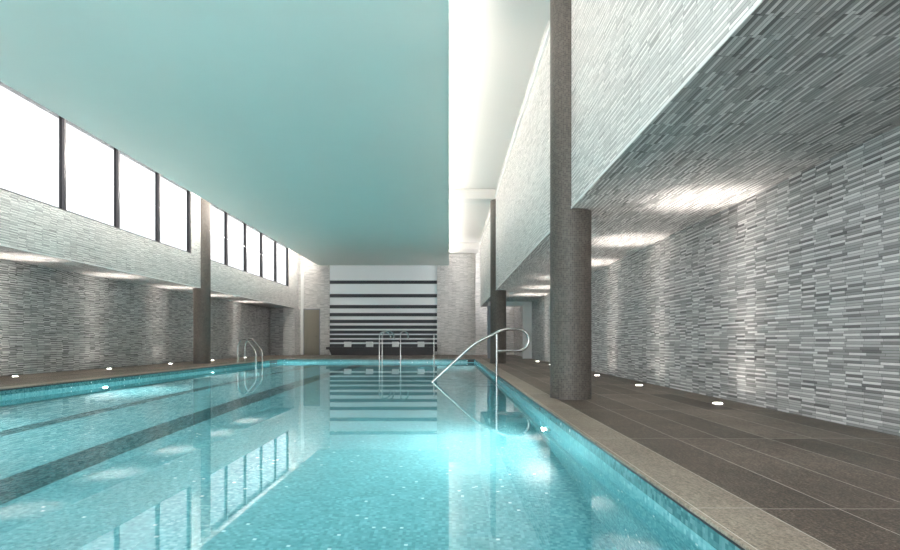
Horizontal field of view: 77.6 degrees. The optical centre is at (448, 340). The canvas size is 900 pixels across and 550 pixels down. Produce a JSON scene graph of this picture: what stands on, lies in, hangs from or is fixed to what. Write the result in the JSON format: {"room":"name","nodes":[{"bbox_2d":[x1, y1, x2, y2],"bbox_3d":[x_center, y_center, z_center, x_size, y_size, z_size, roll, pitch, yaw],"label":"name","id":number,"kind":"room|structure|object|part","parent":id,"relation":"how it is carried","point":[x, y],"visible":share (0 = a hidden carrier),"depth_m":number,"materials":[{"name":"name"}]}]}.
{"room":"indoor swimming pool","nodes":[
{"label":"indoor swimming pool","id":0,"kind":"room"},
{"bbox_2d":[0,259,269,375],"bbox_3d":[-9.690,-0.650,13.950,0.300,2.800,33.100,0,0,0],"label":"wall","id":1,"kind":"structure","parent":0,"point":[52,320],"depth_m":15.29,"materials":[{"name":"grey stone"}]},
{"bbox_2d":[0,189,297,307],"bbox_3d":[-9.020,-2.265,13.950,1.640,1.030,33.100,0,0,0],"label":"wall","id":2,"kind":"structure","parent":0,"point":[25,223],"depth_m":13.71,"materials":[{"name":"stone"}]},
{"bbox_2d":[0,244,292,307],"bbox_3d":[-8.198,-1.757,13.425,0.008,0.026,32.050,0,0,0],"label":"trim","id":3,"kind":"structure","parent":2,"relation":"attached to","point":[0,244],"depth_m":13.52,"materials":[{"name":"paint"}]},
{"bbox_2d":[191,192,297,289],"bbox_3d":[-8.380,-3.915,13.950,0.360,2.270,33.100,0,0,0],"label":"wall","id":4,"kind":"structure","parent":0,"point":[195,200],"depth_m":18.40,"materials":[{"name":"stone"}]},
{"bbox_2d":[0,82,64,210],"bbox_3d":[-8.280,-3.825,11.025,0.120,2.090,1.950,0,0,0],"label":"window","id":5,"kind":"structure","parent":4,"relation":"in","point":[32,136],"depth_m":11.07,"materials":[{"name":"glass"}]},
{"bbox_2d":[65,119,118,228],"bbox_3d":[-8.280,-3.825,12.980,0.120,2.090,1.960,0,0,0],"label":"window","id":6,"kind":"structure","parent":4,"relation":"in","point":[91,164],"depth_m":12.89,"materials":[{"name":"glass"}]},
{"bbox_2d":[119,150,159,242],"bbox_3d":[-8.280,-3.825,14.940,0.120,2.090,1.960,0,0,0],"label":"window","id":7,"kind":"structure","parent":4,"relation":"in","point":[139,185],"depth_m":14.93,"materials":[{"name":"glass"}]},
{"bbox_2d":[160,174,190,252],"bbox_3d":[-8.280,-3.825,16.875,0.120,2.090,1.910,0,0,0],"label":"window","id":8,"kind":"structure","parent":4,"relation":"in","point":[175,200],"depth_m":16.94,"materials":[{"name":"glass"}]},
{"bbox_2d":[211,204,227,265],"bbox_3d":[-8.280,-3.825,19.940,0.120,2.090,1.720,0,0,0],"label":"window","id":9,"kind":"structure","parent":4,"relation":"in","point":[219,218],"depth_m":20.19,"materials":[{"name":"glass"}]},
{"bbox_2d":[228,213,246,271],"bbox_3d":[-8.280,-3.825,21.775,0.120,2.090,1.950,0,0,0],"label":"window","id":10,"kind":"structure","parent":4,"relation":"in","point":[237,229],"depth_m":21.91,"materials":[{"name":"glass"}]},
{"bbox_2d":[247,224,262,277],"bbox_3d":[-8.280,-3.825,23.725,0.120,2.090,1.950,0,0,0],"label":"window","id":11,"kind":"structure","parent":4,"relation":"in","point":[254,237],"depth_m":23.83,"materials":[{"name":"glass"}]},
{"bbox_2d":[263,234,276,282],"bbox_3d":[-8.280,-3.825,25.700,0.120,2.090,2.000,0,0,0],"label":"window","id":12,"kind":"structure","parent":4,"relation":"in","point":[269,245],"depth_m":25.81,"materials":[{"name":"glass"}]},
{"bbox_2d":[277,242,287,285],"bbox_3d":[-8.280,-3.825,27.690,0.120,2.090,1.980,0,0,0],"label":"window","id":13,"kind":"structure","parent":4,"relation":"in","point":[282,251],"depth_m":27.83,"materials":[{"name":"glass"}]},
{"bbox_2d":[270,308,282,354],"bbox_3d":[-9.130,-0.500,30.200,0.820,2.500,0.600,0,0,0],"label":"wall","id":14,"kind":"structure","parent":0,"point":[276,314],"depth_m":29.90,"materials":[{"name":"grey stone"}]},
{"bbox_2d":[283,308,299,354],"bbox_3d":[-8.420,-0.500,29.975,0.600,2.500,1.050,0,0,0],"label":"wall","id":15,"kind":"structure","parent":0,"point":[291,316],"depth_m":29.45,"materials":[{"name":"stone"}]},
{"bbox_2d":[330,265,436,354],"bbox_3d":[-3.565,-1.725,30.460,5.830,4.950,0.080,0,0,0],"label":"wall","id":16,"kind":"structure","parent":0,"point":[366,301],"depth_m":30.45,"materials":[{"name":"white paint"}]},
{"bbox_2d":[298,248,513,354],"bbox_3d":[-1.300,-2.150,30.475,14.600,5.800,0.650,0,0,0],"label":"wall","id":17,"kind":"structure","parent":0,"point":[461,320],"depth_m":30.50,"materials":[{"name":"stone"}]},
{"bbox_2d":[301,264,303,354],"bbox_3d":[-7.980,-1.725,30.470,0.160,4.950,0.060,0,0,0],"label":"trim","id":18,"kind":"structure","parent":17,"relation":"attached to","point":[302,265],"depth_m":30.44,"materials":[{"name":"paint"}]},
{"bbox_2d":[303,309,319,354],"bbox_3d":[-7.470,-0.500,30.445,0.900,2.500,0.111,0,0,0],"label":"door","id":19,"kind":"structure","parent":17,"relation":"in","point":[311,317],"depth_m":30.45,"materials":[{"name":"beige wood"}]},
{"bbox_2d":[0,355,899,549],"bbox_3d":[-3.000,0.900,14.100,13.680,0.300,33.400,0,0,0],"label":"floor","id":20,"kind":"structure","parent":0,"point":[838,485],"depth_m":4.02,"materials":[{"name":"brown tile"}]},
{"bbox_2d":[193,198,210,363],"bbox_3d":[-8.270,-1.984,18.750,0.534,5.468,0.534,0,0,0],"label":"column","id":21,"kind":"structure","parent":20,"relation":"on","point":[201,296],"depth_m":18.55,"materials":[{"name":"concrete"}]},
{"bbox_2d":[237,339,262,365],"bbox_3d":[-7.180,0.856,20.235,0.740,1.889,0.770,0,0,0],"label":"pool ladder","id":22,"kind":"object","parent":20,"relation":"on","point":[241,339],"visible":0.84,"depth_m":19.90,"materials":[{"name":"silver metal"}]},
{"bbox_2d":[0,360,739,549],"bbox_3d":[-2.960,1.592,12.350,8.520,1.616,22.700,0,0,0],"label":"basin","id":23,"kind":"object","parent":20,"relation":"in","point":[696,530],"visible":0.07,"depth_m":4.34,"materials":[{"name":"teal tile"}]},
{"bbox_2d":[0,362,703,549],"bbox_3d":[-2.960,0.900,12.350,8.120,0.001,22.300,0,0,0],"label":"pool water","id":24,"kind":"object","parent":23,"relation":"in","point":[283,455],"visible":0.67,"depth_m":3.89,"materials":[{"name":"teal liquid"}]},
{"bbox_2d":[0,359,744,549],"bbox_3d":[-2.960,0.773,12.375,8.220,0.022,22.350,0,0,0],"label":"trim","id":25,"kind":"structure","parent":23,"relation":"on","point":[645,480],"depth_m":8.88,"materials":[{"name":"blue tile"}]},
{"bbox_2d":[379,330,408,365],"bbox_3d":[-2.104,0.903,20.747,0.906,2.589,0.904,0,0,25],"label":"pool ladder","id":26,"kind":"object","parent":23,"relation":"on","point":[387,331],"visible":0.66,"depth_m":20.65,"materials":[{"name":"silver metal"}]},
{"bbox_3d":[-2.400,0.913,21.000,0.044,2.570,0.660,0,0,36],"label":"rail","id":27,"kind":"part","parent":26,"relation":"part of","materials":[{"name":"silver metal"}]},
{"bbox_3d":[-2.250,0.903,20.700,0.044,2.589,0.671,0,0,37],"label":"rail","id":28,"kind":"part","parent":26,"relation":"part of","materials":[{"name":"silver metal"}]},
{"bbox_3d":[-1.650,0.913,20.700,0.044,2.570,0.598,0,0,26],"label":"rail","id":29,"kind":"part","parent":26,"relation":"part of","materials":[{"name":"silver metal"}]},
{"bbox_2d":[433,334,434,365],"bbox_3d":[-0.550,0.974,20.550,0.048,2.448,0.047,0,0,0],"label":"post","id":30,"kind":"object","parent":23,"relation":"on","point":[433,334],"visible":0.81,"depth_m":20.54,"materials":[{"name":"silver metal"}]},
{"bbox_2d":[431,328,529,381],"bbox_3d":[0.636,0.506,12.250,2.277,1.588,0.060,0,0,0],"label":"handrail","id":31,"kind":"object","parent":23,"relation":"attached to","point":[504,329],"visible":0.91,"depth_m":12.22,"materials":[{"name":"silver metal"}]},
{"bbox_3d":[1.046,0.571,12.250,0.055,1.458,0.056,0,0,0],"label":"post","id":32,"kind":"part","parent":31,"relation":"part of","materials":[{"name":"silver metal"}]},
{"bbox_2d":[326,347,437,354],"bbox_3d":[-3.560,0.535,29.980,5.880,0.430,0.800,0,0,0],"label":"bench","id":33,"kind":"object","parent":20,"relation":"on","point":[333,350],"visible":0.88,"depth_m":29.75,"materials":[{"name":"brown wood"}]},
{"bbox_3d":[-3.560,0.385,29.975,5.880,0.130,0.790,0,0,0],"label":"seat","id":34,"kind":"part","parent":33,"relation":"part of","materials":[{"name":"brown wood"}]},
{"bbox_2d":[0,359,833,549],"bbox_3d":[-2.960,0.754,12.350,8.680,0.016,22.860,0,0,0],"label":"pool coping","id":35,"kind":"structure","parent":20,"relation":"on","point":[748,526],"depth_m":2.89,"materials":[{"name":"stone"}]},
{"bbox_2d":[487,306,489,358],"bbox_3d":[1.840,-0.380,24.150,0.360,2.260,0.300,0,0,0],"label":"trim","id":36,"kind":"structure","parent":20,"relation":"on","point":[488,307],"depth_m":24.00,"materials":[{"name":"grey paint"}]},
{"bbox_2d":[490,199,505,363],"bbox_3d":[1.660,-1.984,18.870,0.534,5.468,0.534,0,0,0],"label":"column","id":37,"kind":"structure","parent":20,"relation":"on","point":[497,297],"depth_m":18.65,"materials":[{"name":"concrete"}]},
{"bbox_2d":[550,0,590,399],"bbox_3d":[1.605,-1.984,7.390,0.534,5.468,0.534,0,0,0],"label":"column","id":38,"kind":"structure","parent":20,"relation":"on","point":[570,229],"depth_m":7.17,"materials":[{"name":"tile"}]},
{"bbox_2d":[449,21,547,247],"bbox_3d":[-1.275,-5.150,13.950,14.550,0.200,33.700,0,0,0],"label":"ceiling","id":39,"kind":"structure","parent":0,"point":[491,63],"depth_m":11.71,"materials":[{"name":"white paint"}]},
{"bbox_2d":[0,0,448,264],"bbox_3d":[-3.545,-4.575,14.030,7.090,0.950,32.660,0,0,0],"label":"ceiling panel","id":40,"kind":"object","parent":39,"relation":"hanging from","point":[321,127],"visible":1,"depth_m":9.55,"materials":[{"name":"teal paint"}]},
{"bbox_2d":[290,243,478,252],"bbox_3d":[-3.321,-4.885,29.475,9.757,0.330,1.350,0,0,0],"label":"ceiling beam","id":41,"kind":"structure","parent":39,"relation":"attached to","point":[453,247],"depth_m":28.80,"materials":[{"name":"white paint"}]},
{"bbox_2d":[449,189,495,203],"bbox_3d":[-3.321,-4.885,18.950,9.757,0.330,0.700,0,0,0],"label":"ceiling beam","id":42,"kind":"structure","parent":39,"relation":"attached to","point":[456,196],"depth_m":18.60,"materials":[{"name":"white paint"}]},
{"bbox_2d":[449,0,549,20],"bbox_3d":[-3.321,-4.885,7.600,9.757,0.330,1.300,0,0,0],"label":"ceiling beam","id":43,"kind":"structure","parent":39,"relation":"attached to","point":[459,10],"depth_m":8.00,"materials":[{"name":"white paint"}]},
{"bbox_2d":[480,0,899,306],"bbox_3d":[2.699,-3.370,12.550,2.283,3.360,30.300,0,0,0],"label":"soffit","id":44,"kind":"structure","parent":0,"point":[799,85],"depth_m":4.80,"materials":[{"name":"stone"}]},
{"bbox_2d":[480,24,549,244],"bbox_3d":[1.540,-4.780,12.550,0.035,0.060,30.300,0,0,0],"label":"trim","id":45,"kind":"structure","parent":44,"relation":"attached to","point":[548,30],"depth_m":11.29,"materials":[{"name":"paint"}]},
{"bbox_2d":[480,0,763,306],"bbox_3d":[1.555,-1.697,12.550,0.008,0.026,30.300,0,0,0],"label":"trim","id":46,"kind":"structure","parent":44,"relation":"attached to","point":[757,4],"depth_m":3.82,"materials":[{"name":"paint"}]},
{"bbox_2d":[514,126,899,435],"bbox_3d":[3.690,-0.620,14.200,0.300,2.740,33.600,0,0,0],"label":"wall","id":47,"kind":"structure","parent":0,"point":[786,297],"depth_m":6.00,"materials":[{"name":"grey stone"}]},
{"bbox_2d":[488,301,531,358],"bbox_3d":[2.620,-0.470,24.050,1.840,2.440,0.200,0,0,0],"label":"trim","id":48,"kind":"structure","parent":47,"relation":"attached to","point":[527,305],"depth_m":23.95,"materials":[{"name":"paint"}]}
]}

